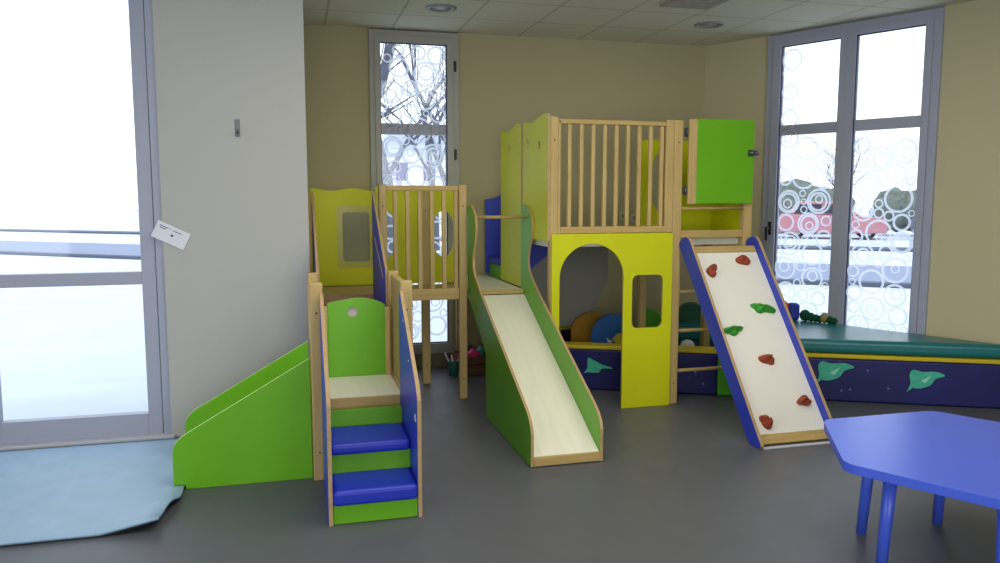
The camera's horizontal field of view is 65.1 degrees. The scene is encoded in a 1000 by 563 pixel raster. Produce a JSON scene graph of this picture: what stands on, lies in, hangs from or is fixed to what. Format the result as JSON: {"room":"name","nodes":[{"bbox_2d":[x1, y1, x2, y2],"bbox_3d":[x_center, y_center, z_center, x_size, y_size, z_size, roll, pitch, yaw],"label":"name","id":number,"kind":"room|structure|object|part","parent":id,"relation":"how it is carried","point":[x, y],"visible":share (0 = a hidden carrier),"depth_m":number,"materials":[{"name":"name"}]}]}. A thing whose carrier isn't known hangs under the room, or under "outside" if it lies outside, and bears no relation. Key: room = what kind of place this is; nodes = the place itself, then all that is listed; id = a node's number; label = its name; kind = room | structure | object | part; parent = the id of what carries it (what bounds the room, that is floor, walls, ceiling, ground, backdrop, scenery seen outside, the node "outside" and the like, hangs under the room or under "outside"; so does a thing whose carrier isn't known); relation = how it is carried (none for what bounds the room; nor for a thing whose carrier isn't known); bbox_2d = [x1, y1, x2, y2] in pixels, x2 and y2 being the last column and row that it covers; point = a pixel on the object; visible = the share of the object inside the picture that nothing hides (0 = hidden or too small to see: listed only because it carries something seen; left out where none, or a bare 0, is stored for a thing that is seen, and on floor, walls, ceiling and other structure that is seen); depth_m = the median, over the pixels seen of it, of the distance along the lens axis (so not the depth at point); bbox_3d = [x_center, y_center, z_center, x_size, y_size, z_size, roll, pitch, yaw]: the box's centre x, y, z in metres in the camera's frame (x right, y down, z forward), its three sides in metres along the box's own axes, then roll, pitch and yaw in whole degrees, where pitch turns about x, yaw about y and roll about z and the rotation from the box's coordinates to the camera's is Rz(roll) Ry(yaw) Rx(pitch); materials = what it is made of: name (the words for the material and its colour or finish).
{"room":"daycare playroom","nodes":[
{"label":"daycare playroom","id":0,"kind":"room"},
{"bbox_2d":[152,0,309,436],"bbox_3d":[-1.912,-0.578,5.843,0.898,3.000,1.670,-2,6,-15],"label":"wall pier","id":1,"kind":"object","parent":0,"point":[236,294],"visible":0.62,"depth_m":5.03,"materials":[{"name":"grey paint"}]},
{"bbox_2d":[151,220,190,249],"bbox_3d":[-2.082,-0.293,4.952,0.238,0.194,0.004,-2,6,-15],"label":"card","id":2,"kind":"object","parent":1,"relation":"attached to","point":[169,234],"visible":1,"depth_m":4.95,"materials":[{"name":"white paper"}]},
{"bbox_2d":[235,119,239,136],"bbox_3d":[-1.668,-0.976,4.967,0.029,0.110,0.056,-2,6,-15],"label":"wall hook","id":3,"kind":"object","parent":1,"relation":"attached to","point":[237,121],"visible":1,"depth_m":4.99,"materials":[{"name":"grey metal"}]},
{"bbox_2d":[0,366,999,562],"bbox_3d":[0.678,1.408,1.895,10.600,0.100,11.400,-2,6,-15],"label":"floor","id":4,"kind":"structure","parent":0,"point":[683,481],"depth_m":3.89,"materials":[{"name":"grey plastic"}]},
{"bbox_2d":[0,439,185,546],"bbox_3d":[-2.550,1.081,4.128,1.717,0.070,1.422,-2,6,-15],"label":"floor mat","id":5,"kind":"object","parent":4,"relation":"on","point":[47,495],"visible":0.87,"depth_m":4.12,"materials":[{"name":"blue plastic"}]},
{"bbox_2d":[172,341,312,488],"bbox_3d":[-1.456,0.737,4.478,0.721,0.678,0.540,-2,6,-15],"label":"slide","id":6,"kind":"object","parent":4,"relation":"on","point":[258,429],"visible":1,"depth_m":4.26,"materials":[{"name":"green laminate"}]},
{"bbox_3d":[-1.522,0.710,4.728,0.721,0.678,0.020,-2,6,-15],"label":"panel","id":7,"kind":"part","parent":6,"relation":"part of","materials":[{"name":"green laminate"}]},
{"bbox_2d":[307,270,412,480],"bbox_3d":[-0.835,0.513,4.626,0.558,1.092,0.657,-2,6,-15],"label":"platform","id":8,"kind":"object","parent":4,"relation":"on","point":[362,334],"depth_m":4.76,"materials":[{"name":"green wood"}]},
{"bbox_3d":[-1.148,0.489,4.851,0.063,1.092,0.060,-2,6,-15],"label":"post","id":9,"kind":"part","parent":8,"relation":"part of","materials":[{"name":"brown wood"}]},
{"bbox_3d":[-0.996,0.551,4.282,0.070,1.092,0.065,-2,6,-15],"label":"post","id":10,"kind":"part","parent":8,"relation":"part of","materials":[{"name":"brown wood"}]},
{"bbox_3d":[-0.880,0.340,4.806,0.347,0.485,0.018,-2,6,-15],"label":"panel","id":11,"kind":"part","parent":8,"relation":"part of","materials":[{"name":"green laminate"}]},
{"bbox_3d":[-0.674,0.475,4.976,0.066,1.092,0.060,-2,6,-15],"label":"post","id":12,"kind":"part","parent":8,"relation":"part of","materials":[{"name":"brown wood"}]},
{"bbox_3d":[-0.596,0.286,4.670,0.040,0.615,0.528,-2,6,-15],"label":"rail","id":13,"kind":"part","parent":8,"relation":"part of","materials":[{"name":"brown wood"}]},
{"bbox_3d":[-0.524,0.537,4.406,0.066,1.092,0.065,-2,6,-15],"label":"post","id":14,"kind":"part","parent":8,"relation":"part of","materials":[{"name":"brown wood"}]},
{"bbox_2d":[319,290,421,526],"bbox_3d":[-0.672,0.605,4.000,0.446,1.045,0.643,-2,6,-15],"label":"stairs","id":15,"kind":"structure","parent":4,"relation":"on","point":[372,472],"depth_m":3.93,"materials":[{"name":"blue laminate"}]},
{"bbox_3d":[-0.880,0.610,3.955,0.020,1.045,0.625,-2,6,-15],"label":"panel","id":16,"kind":"part","parent":15,"relation":"part of","materials":[{"name":"blue laminate"}]},
{"bbox_2d":[331,423,409,455],"bbox_3d":[-0.691,0.822,4.097,0.402,0.059,0.322,-2,6,-15],"label":"stair tread","id":17,"kind":"object","parent":15,"relation":"on","point":[368,439],"depth_m":4.00,"materials":[{"name":"blue plastic"}]},
{"bbox_2d":[332,467,417,505],"bbox_3d":[-0.625,1.010,3.867,0.402,0.076,0.278,-2,6,-15],"label":"stair tread","id":18,"kind":"object","parent":15,"relation":"on","point":[353,486],"depth_m":3.78,"materials":[{"name":"blue plastic"}]},
{"bbox_3d":[-0.468,0.598,4.063,0.020,1.045,0.625,-2,6,-15],"label":"panel","id":19,"kind":"part","parent":15,"relation":"part of","materials":[{"name":"blue laminate"}]},
{"bbox_2d":[308,184,467,398],"bbox_3d":[-0.856,0.070,6.150,1.320,1.645,0.647,-2,6,-15],"label":"platform","id":20,"kind":"object","parent":4,"relation":"on","point":[413,210],"visible":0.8,"depth_m":6.26,"materials":[{"name":"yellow wood"}]},
{"bbox_3d":[-1.536,0.070,6.271,0.068,1.620,0.065,-2,6,-15],"label":"post","id":21,"kind":"part","parent":20,"relation":"part of","materials":[{"name":"brown wood"}]},
{"bbox_3d":[-1.268,-0.359,6.318,0.490,0.783,0.018,-2,6,-15],"label":"window panel","id":22,"kind":"part","parent":20,"relation":"part of","materials":[{"name":"yellow laminate"}]},
{"bbox_2d":[311,192,387,305],"bbox_3d":[-1.026,-0.042,5.308,0.448,1.130,0.863,-2,6,-15],"label":"panels","id":23,"kind":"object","parent":20,"relation":"attached to","point":[380,269],"depth_m":5.38,"materials":[{"name":"blue laminate"}]},
{"bbox_3d":[-1.234,-0.044,5.253,0.018,1.114,0.863,-2,6,-15],"label":"panel","id":24,"kind":"part","parent":23,"relation":"part of","materials":[{"name":"blue laminate"}]},
{"bbox_3d":[-0.818,-0.056,5.362,0.018,1.114,0.863,-2,6,-15],"label":"panel","id":25,"kind":"part","parent":23,"relation":"part of","materials":[{"name":"blue laminate"}]},
{"bbox_3d":[-0.867,0.103,5.847,0.058,1.645,0.060,-2,6,-15],"label":"post","id":26,"kind":"part","parent":20,"relation":"part of","materials":[{"name":"brown wood"}]},
{"bbox_3d":[-0.658,-0.383,6.479,0.735,0.795,0.018,-2,6,-15],"label":"window panel","id":27,"kind":"part","parent":20,"relation":"part of","materials":[{"name":"yellow laminate"}]},
{"bbox_3d":[-0.577,-0.697,5.838,0.542,0.037,0.040,-2,6,-15],"label":"rail","id":28,"kind":"part","parent":20,"relation":"part of","materials":[{"name":"brown wood"}]},
{"bbox_3d":[-0.617,0.057,6.480,0.068,1.600,0.058,-2,6,-15],"label":"post","id":29,"kind":"part","parent":20,"relation":"part of","materials":[{"name":"brown wood"}]},
{"bbox_3d":[-0.577,0.099,5.924,0.542,0.087,0.040,-2,6,-15],"label":"rail","id":30,"kind":"part","parent":20,"relation":"part of","materials":[{"name":"brown wood"}]},
{"bbox_3d":[-0.286,0.087,6.000,0.060,1.645,0.060,-2,6,-15],"label":"post","id":31,"kind":"part","parent":20,"relation":"part of","materials":[{"name":"brown wood"}]},
{"bbox_2d":[447,359,458,375],"bbox_3d":[-0.409,0.753,6.862,0.112,0.126,0.112,-2,6,-15],"label":"bucket","id":32,"kind":"object","parent":4,"relation":"on","point":[453,367],"visible":0.88,"depth_m":6.82,"materials":[{"name":"teal plastic"}]},
{"bbox_2d":[455,351,485,375],"bbox_3d":[-0.246,0.723,6.996,0.255,0.160,0.320,-2,6,-15],"label":"crate","id":33,"kind":"object","parent":4,"relation":"on","point":[478,367],"visible":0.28,"depth_m":6.84,"materials":[{"name":"brown wood"}]},
{"bbox_2d":[467,348,479,365],"bbox_3d":[-0.245,0.682,6.948,0.135,0.185,0.135,3,7,23],"label":"clothes","id":34,"kind":"object","parent":33,"relation":"on","point":[472,352],"visible":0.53,"depth_m":6.89,"materials":[{"name":"pink fabric"}]},
{"bbox_2d":[476,346,484,356],"bbox_3d":[-0.180,0.640,7.039,0.086,0.123,0.133,-2,6,-15],"label":"bowl","id":35,"kind":"object","parent":33,"relation":"in","point":[479,349],"visible":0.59,"depth_m":6.98,"materials":[{"name":"teal plastic"}]},
{"bbox_2d":[455,275,523,352],"bbox_3d":[-0.166,0.423,6.614,0.409,0.845,1.193,-2,6,-15],"label":"platform","id":36,"kind":"object","parent":4,"relation":"on","point":[488,284],"visible":0.34,"depth_m":6.39,"materials":[{"name":"brown wood"}]},
{"bbox_3d":[-0.372,0.378,7.133,0.060,0.822,0.060,-2,6,-15],"label":"post","id":37,"kind":"part","parent":36,"relation":"part of","materials":[{"name":"brown wood"}]},
{"bbox_2d":[485,194,547,294],"bbox_3d":[0.342,-0.021,7.040,0.845,1.635,0.558,-2,6,-15],"label":"stairs","id":38,"kind":"structure","parent":4,"relation":"on","point":[538,253],"depth_m":7.14,"materials":[{"name":"blue laminate"}]},
{"bbox_3d":[0.017,-0.469,7.186,0.315,0.775,0.018,-2,6,-15],"label":"panel","id":39,"kind":"part","parent":38,"relation":"part of","materials":[{"name":"blue laminate"}]},
{"bbox_2d":[488,256,500,265],"bbox_3d":[0.096,-0.187,7.013,0.325,0.060,0.407,-2,6,-15],"label":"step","id":40,"kind":"structure","parent":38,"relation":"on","point":[492,260],"depth_m":6.98,"materials":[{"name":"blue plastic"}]},
{"bbox_3d":[0.283,-0.186,6.725,0.330,0.348,0.018,-2,6,-15],"label":"panel","id":41,"kind":"part","parent":38,"relation":"part of","materials":[{"name":"blue laminate"}]},
{"bbox_2d":[467,204,602,466],"bbox_3d":[0.181,0.239,5.281,0.450,1.497,1.663,-2,6,-15],"label":"slide","id":42,"kind":"object","parent":4,"relation":"on","point":[538,398],"visible":1,"depth_m":5.16,"materials":[{"name":"green laminate"}]},
{"bbox_3d":[-0.027,0.242,5.228,0.017,1.493,1.659,-2,6,-15],"label":"panel","id":43,"kind":"part","parent":42,"relation":"part of","materials":[{"name":"green laminate"}]},
{"bbox_3d":[0.386,0.231,5.337,0.017,1.493,1.659,-2,6,-15],"label":"panel","id":44,"kind":"part","parent":42,"relation":"part of","materials":[{"name":"green laminate"}]},
{"bbox_2d":[571,312,602,341],"bbox_3d":[0.799,0.543,6.894,0.340,0.545,0.120,1,6,11],"label":"cushion","id":45,"kind":"object","parent":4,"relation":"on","point":[581,329],"visible":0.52,"depth_m":6.83,"materials":[{"name":"orange fabric"}]},
{"bbox_2d":[591,313,621,342],"bbox_3d":[0.957,0.559,6.658,0.360,0.565,0.144,1,6,11],"label":"cushion","id":46,"kind":"object","parent":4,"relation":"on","point":[608,328],"visible":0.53,"depth_m":6.58,"materials":[{"name":"blue fabric"}]},
{"bbox_2d":[501,114,758,407],"bbox_3d":[0.967,-0.194,6.323,1.629,2.134,1.344,-2,6,-15],"label":"tower","id":47,"kind":"object","parent":4,"relation":"on","point":[705,181],"visible":0.84,"depth_m":5.77,"materials":[{"name":"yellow wood"}]},
{"bbox_3d":[0.094,-0.626,6.425,0.018,1.280,0.612,-2,6,-15],"label":"panel","id":48,"kind":"part","parent":47,"relation":"part of","materials":[{"name":"yellow laminate"}]},
{"bbox_3d":[0.203,-0.165,6.159,0.055,2.110,0.043,-2,6,-15],"label":"post","id":49,"kind":"part","parent":47,"relation":"part of","materials":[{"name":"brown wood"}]},
{"bbox_3d":[0.265,-0.759,5.766,0.018,0.892,0.613,-2,6,-15],"label":"panel","id":50,"kind":"part","parent":47,"relation":"part of","materials":[{"name":"yellow laminate"}]},
{"bbox_3d":[0.373,-0.101,5.577,0.057,2.108,0.063,-2,6,-15],"label":"post","id":51,"kind":"part","parent":47,"relation":"part of","materials":[{"name":"brown wood"}]},
{"bbox_3d":[0.536,0.013,6.846,0.870,0.770,0.018,-2,6,-15],"label":"panel","id":52,"kind":"part","parent":47,"relation":"part of","materials":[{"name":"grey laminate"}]},
{"bbox_3d":[0.801,-1.130,5.572,0.824,0.032,0.040,-2,6,-15],"label":"rail","id":53,"kind":"part","parent":47,"relation":"part of","materials":[{"name":"brown wood"}]},
{"bbox_3d":[0.814,0.296,5.693,0.933,1.290,0.018,-2,6,-15],"label":"panel","id":54,"kind":"part","parent":47,"relation":"part of","materials":[{"name":"yellow laminate"}]},
{"bbox_3d":[0.811,-0.375,5.656,0.805,0.048,0.040,-2,6,-15],"label":"rail","id":55,"kind":"part","parent":47,"relation":"part of","materials":[{"name":"brown wood"}]},
{"bbox_3d":[1.157,0.249,6.403,0.060,1.235,0.060,-2,6,-15],"label":"post","id":56,"kind":"part","parent":47,"relation":"part of","materials":[{"name":"brown wood"}]},
{"bbox_3d":[1.442,-0.757,6.351,0.646,0.763,0.018,-2,6,-15],"label":"panel","id":57,"kind":"part","parent":47,"relation":"part of","materials":[{"name":"yellow laminate"}]},
{"bbox_3d":[1.294,-0.127,5.823,0.070,2.108,0.068,-2,6,-15],"label":"post","id":58,"kind":"part","parent":47,"relation":"part of","materials":[{"name":"brown wood"}]},
{"bbox_3d":[1.722,0.233,6.553,0.060,1.235,0.060,-2,6,-15],"label":"post","id":59,"kind":"part","parent":47,"relation":"part of","materials":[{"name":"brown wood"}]},
{"bbox_3d":[1.579,-0.358,5.870,0.517,0.054,0.040,-2,6,-15],"label":"rail","id":60,"kind":"part","parent":47,"relation":"part of","materials":[{"name":"brown wood"}]},
{"bbox_3d":[1.809,-0.732,6.186,0.018,0.748,0.488,-2,6,-15],"label":"panel","id":61,"kind":"part","parent":47,"relation":"part of","materials":[{"name":"yellow laminate"}]},
{"bbox_3d":[1.861,-0.148,5.972,0.070,2.118,0.068,-2,6,-15],"label":"post","id":62,"kind":"part","parent":47,"relation":"part of","materials":[{"name":"brown wood"}]},
{"bbox_2d":[559,326,731,395],"bbox_3d":[1.320,0.654,6.690,1.955,0.363,0.991,1,6,11],"label":"pit","id":63,"kind":"object","parent":4,"relation":"on","point":[599,364],"visible":0.25,"depth_m":6.26,"materials":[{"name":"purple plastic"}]},
{"bbox_2d":[680,339,694,345],"bbox_3d":[1.565,0.543,6.538,0.120,0.120,0.120,-2,6,-15],"label":"ball","id":64,"kind":"object","parent":63,"relation":"on","point":[687,342],"visible":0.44,"depth_m":6.50,"materials":[{"name":"white plastic"}]},
{"bbox_2d":[636,308,660,326],"bbox_3d":[1.321,0.524,6.953,0.220,0.570,0.120,1,6,11],"label":"foam block","id":65,"kind":"object","parent":4,"relation":"on","point":[653,317],"visible":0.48,"depth_m":6.87,"materials":[{"name":"green fabric"}]},
{"bbox_2d":[678,322,717,354],"bbox_3d":[1.946,0.589,7.042,0.915,0.417,0.480,1,6,11],"label":"bench","id":66,"kind":"object","parent":4,"relation":"on","point":[693,336],"visible":0.02,"depth_m":6.85,"materials":[{"name":"teal fabric"}]},
{"bbox_2d":[679,302,700,321],"bbox_3d":[1.756,0.279,7.169,0.300,0.170,0.120,1,6,11],"label":"foam block","id":67,"kind":"object","parent":66,"relation":"on","point":[689,311],"visible":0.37,"depth_m":7.11,"materials":[{"name":"teal fabric"}]},
{"bbox_2d":[679,236,831,449],"bbox_3d":[1.742,0.351,5.369,0.573,1.269,1.114,-2,6,-15],"label":"ramp","id":68,"kind":"object","parent":4,"relation":"on","point":[777,395],"visible":0.98,"depth_m":5.30,"materials":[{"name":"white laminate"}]},
{"bbox_3d":[1.475,0.353,5.298,0.022,1.259,1.114,-2,6,-15],"label":"panel","id":69,"kind":"part","parent":68,"relation":"part of","materials":[{"name":"blue laminate"}]},
{"bbox_3d":[1.629,-0.229,5.733,0.527,0.062,0.058,-2,6,-15],"label":"rail","id":70,"kind":"part","parent":68,"relation":"part of","materials":[{"name":"brown wood"}]},
{"bbox_3d":[2.008,0.338,5.438,0.022,1.259,1.114,-2,6,-15],"label":"panel","id":71,"kind":"part","parent":68,"relation":"part of","materials":[{"name":"blue laminate"}]},
{"bbox_3d":[1.860,0.996,4.988,0.527,0.068,0.063,-2,6,-15],"label":"rail","id":72,"kind":"part","parent":68,"relation":"part of","materials":[{"name":"brown wood"}]},
{"bbox_2d":[793,319,999,408],"bbox_3d":[3.115,0.628,6.425,1.600,0.472,1.172,1,6,11],"label":"pit","id":73,"kind":"object","parent":4,"relation":"on","point":[848,363],"visible":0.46,"depth_m":5.87,"materials":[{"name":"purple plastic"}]},
{"bbox_2d":[785,301,799,319],"bbox_3d":[2.570,0.256,6.928,0.140,0.154,0.130,1,6,11],"label":"cube","id":74,"kind":"object","parent":73,"relation":"on","point":[794,308],"visible":0.48,"depth_m":6.86,"materials":[{"name":"blue"}]},
{"bbox_2d":[799,310,837,323],"bbox_3d":[2.755,0.304,6.769,0.338,0.098,0.100,6,9,44],"label":"plush toy","id":75,"kind":"object","parent":73,"relation":"on","point":[805,315],"visible":1,"depth_m":6.75,"materials":[{"name":"green fabric"}]},
{"bbox_2d":[824,411,999,562],"bbox_3d":[1.981,0.954,3.309,1.234,0.501,1.092,-2,6,-15],"label":"table","id":76,"kind":"object","parent":4,"relation":"on","point":[941,454],"visible":1,"depth_m":3.26,"materials":[{"name":"blue plastic"}]},
{"bbox_3d":[1.691,0.941,3.602,0.055,0.465,0.080,-5,8,-40],"label":"leg","id":77,"kind":"part","parent":76,"relation":"part of","materials":[{"name":"blue plastic"}]},
{"bbox_3d":[1.583,0.984,3.206,0.079,0.465,0.056,-2,6,-15],"label":"leg","id":78,"kind":"part","parent":76,"relation":"part of","materials":[{"name":"blue plastic"}]},
{"bbox_3d":[2.088,0.929,3.707,0.055,0.465,0.080,1,6,11],"label":"leg","id":79,"kind":"part","parent":76,"relation":"part of","materials":[{"name":"blue plastic"}]},
{"bbox_3d":[1.875,1.015,2.916,0.055,0.465,0.080,1,6,11],"label":"leg","id":80,"kind":"part","parent":76,"relation":"part of","materials":[{"name":"blue plastic"}]},
{"bbox_2d":[303,24,705,354],"bbox_3d":[0.086,-0.739,7.332,4.350,3.000,0.200,-2,6,-15],"label":"wall","id":81,"kind":"structure","parent":0,"point":[505,82],"depth_m":7.17,"materials":[{"name":"beige paint"}]},
{"bbox_2d":[368,28,459,353],"bbox_3d":[-0.754,-0.766,7.000,0.791,2.861,0.122,-2,6,-15],"label":"window","id":82,"kind":"structure","parent":81,"relation":"in","point":[450,41],"depth_m":6.91,"materials":[{"name":"grey metal"}]},
{"bbox_2d":[414,353,454,367],"bbox_3d":[-1.004,0.736,7.086,1.514,0.120,0.020,-2,6,-15],"label":"baseboard","id":83,"kind":"structure","parent":81,"relation":"attached to","point":[437,360],"depth_m":7.19,"materials":[{"name":"brown wood"}]},
{"bbox_2d":[619,212,623,219],"bbox_3d":[1.182,-0.629,7.526,0.080,0.080,0.014,-2,6,-15],"label":"wall socket","id":84,"kind":"object","parent":81,"relation":"attached to","point":[621,214],"visible":0.59,"depth_m":7.51,"materials":[{"name":"beige plastic"}]},
{"bbox_2d":[630,214,634,221],"bbox_3d":[1.298,-0.613,7.558,0.080,0.080,0.014,-2,6,-15],"label":"wall socket","id":85,"kind":"object","parent":81,"relation":"attached to","point":[632,216],"visible":0.62,"depth_m":7.55,"materials":[{"name":"beige plastic"}]},
{"bbox_2d":[303,0,976,45],"bbox_3d":[0.678,-1.674,1.561,10.600,0.100,11.400,-2,6,-15],"label":"ceiling","id":86,"kind":"structure","parent":0,"point":[636,21],"depth_m":6.28,"materials":[{"name":"tile"}]},
{"bbox_2d":[425,4,456,11],"bbox_3d":[-0.452,-2.109,6.014,0.244,0.032,0.244,-2,6,-15],"label":"recessed light","id":87,"kind":"object","parent":86,"relation":"in","point":[432,7],"visible":0.98,"depth_m":6.00,"materials":[{"name":"grey metal"}]},
{"bbox_2d":[431,6,450,9],"bbox_3d":[-0.452,-2.101,6.015,0.157,0.005,0.157,-2,7,-20],"label":"diffuser","id":88,"kind":"object","parent":87,"relation":"attached to","point":[432,7],"depth_m":6.01,"materials":[{"name":"grey"}]},
{"bbox_2d":[659,0,726,9],"bbox_3d":[1.446,-2.072,5.782,0.404,0.014,0.400,-2,6,-15],"label":"ceiling vent","id":89,"kind":"object","parent":86,"relation":"in","point":[690,4],"visible":1,"depth_m":5.86,"materials":[{"name":"beige metal"}]},
{"bbox_2d":[694,21,723,28],"bbox_3d":[1.764,-2.173,6.605,0.244,0.032,0.244,-2,6,-15],"label":"recessed light","id":90,"kind":"object","parent":86,"relation":"in","point":[709,24],"visible":0.99,"depth_m":6.59,"materials":[{"name":"grey metal"}]},
{"bbox_2d":[700,24,717,26],"bbox_3d":[1.764,-2.165,6.606,0.157,0.005,0.157,-1,6,-10],"label":"diffuser","id":91,"kind":"object","parent":90,"relation":"attached to","point":[701,25],"depth_m":6.62,"materials":[{"name":"grey"}]},
{"bbox_2d":[699,0,999,343],"bbox_3d":[3.753,-0.580,5.862,0.200,3.000,5.250,-5,8,-41],"label":"wall","id":92,"kind":"structure","parent":0,"point":[964,275],"depth_m":5.97,"materials":[{"name":"beige paint"}]},
{"bbox_2d":[761,7,944,334],"bbox_3d":[2.894,-0.768,6.644,0.175,2.771,1.460,-5,8,-41],"label":"window","id":93,"kind":"structure","parent":92,"relation":"in","point":[846,125],"depth_m":6.56,"materials":[{"name":"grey metal"}]},
{"bbox_3d":[2.439,-0.460,7.125,0.070,0.170,0.028,-5,8,-41],"label":"handle","id":94,"kind":"part","parent":93,"relation":"part of","materials":[{"name":"black plastic"}]},
{"bbox_3d":[2.690,-0.791,6.909,0.075,2.681,0.670,-5,8,-41],"label":"sash","id":95,"kind":"part","parent":93,"relation":"part of","materials":[{"name":"blue metal"}]},
{"bbox_3d":[3.128,-0.737,6.405,0.075,2.681,0.670,-5,8,-41],"label":"sash","id":96,"kind":"part","parent":93,"relation":"part of","materials":[{"name":"blue metal"}]},
{"bbox_3d":[-4.849,-0.412,4.311,1.250,3.000,0.200,-2,6,-15],"label":"wall","id":97,"kind":"structure","parent":0,"visible":0},
{"bbox_2d":[0,0,174,450],"bbox_3d":[-3.180,-0.456,4.705,2.180,3.003,0.170,-2,6,-15],"label":"door","id":98,"kind":"structure","parent":97,"relation":"in","point":[154,423],"depth_m":4.93,"materials":[{"name":"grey metal"}]},
{"label":"outside","id":99,"kind":"structure","parent":0,"visible":0},
{"bbox_2d":[0,207,913,419],"bbox_3d":[-0.602,-2.740,41.171,160.000,0.100,140.000,-2,6,-15],"label":"ground","id":100,"kind":"structure","parent":99,"point":[65,350],"depth_m":10.70,"materials":[{"name":"white snow"}]},
{"bbox_2d":[380,44,443,305],"bbox_3d":[-2.651,-3.143,10.260,5.518,7.407,6.543,1,6,5],"label":"bare tree","id":101,"kind":"object","parent":100,"relation":"on","point":[385,71],"visible":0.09,"depth_m":11.34,"materials":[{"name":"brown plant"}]},
{"bbox_2d":[380,45,445,184],"bbox_3d":[-1.236,-3.619,13.802,6.413,7.550,4.444,3,7,23],"label":"bare tree","id":102,"kind":"object","parent":100,"relation":"on","point":[440,169],"visible":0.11,"depth_m":13.80,"materials":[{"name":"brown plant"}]},
{"bbox_2d":[380,46,445,249],"bbox_3d":[-3.399,-5.834,25.904,5.322,9.346,5.908,1,6,5],"label":"bare tree","id":103,"kind":"object","parent":100,"relation":"on","point":[436,225],"visible":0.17,"depth_m":24.29,"materials":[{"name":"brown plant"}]},
{"bbox_2d":[382,135,445,228],"bbox_3d":[-3.015,-5.690,43.329,8.000,5.300,6.600,-2,6,-15],"label":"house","id":104,"kind":"structure","parent":100,"relation":"on","point":[416,175],"depth_m":39.76,"materials":[{"name":"white"}]},
{"bbox_3d":[-4.963,-5.568,39.650,0.610,0.910,0.015,-2,6,-15],"label":"pane","id":105,"kind":"part","parent":104,"relation":"part of","materials":[{"name":"blue"}]},
{"bbox_2d":[0,229,912,288],"bbox_3d":[10.153,-0.476,19.402,85.001,0.079,11.800,2,7,21],"label":"kerb","id":106,"kind":"object","parent":100,"relation":"on","point":[888,249],"visible":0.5,"depth_m":22.25,"materials":[{"name":"grey"}]},
{"bbox_2d":[779,179,855,214],"bbox_3d":[14.224,-3.363,35.646,3.803,2.639,2.674,2,6,17],"label":"bush","id":107,"kind":"object","parent":100,"relation":"on","point":[791,186],"visible":0.11,"depth_m":34.98,"materials":[{"name":"green plant"}]},
{"bbox_2d":[778,201,888,239],"bbox_3d":[13.193,-2.463,31.269,4.072,1.479,1.700,2,7,21],"label":"car","id":108,"kind":"object","parent":100,"relation":"on","point":[785,222],"visible":0.55,"depth_m":30.71,"materials":[{"name":"red paint"}]},
{"bbox_2d":[807,114,889,186],"bbox_3d":[16.031,-5.064,35.853,4.164,5.705,5.025,-3,7,-28],"label":"bare tree","id":109,"kind":"object","parent":100,"relation":"on","point":[856,140],"visible":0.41,"depth_m":35.96,"materials":[{"name":"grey plant"}]},
{"bbox_2d":[869,187,915,231],"bbox_3d":[17.445,-2.991,33.444,3.043,2.083,2.224,3,7,23],"label":"bush","id":110,"kind":"object","parent":100,"relation":"on","point":[894,194],"visible":0.41,"depth_m":32.98,"materials":[{"name":"green plant"}]},
{"bbox_2d":[910,216,914,232],"bbox_3d":[17.929,-2.290,29.662,4.072,1.479,1.700,2,7,21],"label":"car","id":111,"kind":"object","parent":100,"relation":"on","point":[912,221],"visible":0.02,"depth_m":30.58,"materials":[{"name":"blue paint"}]},
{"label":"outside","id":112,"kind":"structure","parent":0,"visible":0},
{"bbox_2d":[0,240,911,282],"bbox_3d":[9.090,-0.143,16.670,85.000,0.005,4.300,2,7,21],"label":"road","id":113,"kind":"structure","parent":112,"point":[783,269],"depth_m":23.30,"materials":[{"name":"grey asphalt"}]},
{"bbox_2d":[380,43,445,184],"bbox_3d":[-3.402,-4.710,18.058,7.793,8.818,8.376,-2,6,-15],"label":"bare tree","id":114,"kind":"object","parent":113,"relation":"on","point":[385,171],"visible":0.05,"depth_m":18.91,"materials":[{"name":"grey plant"}]}
]}

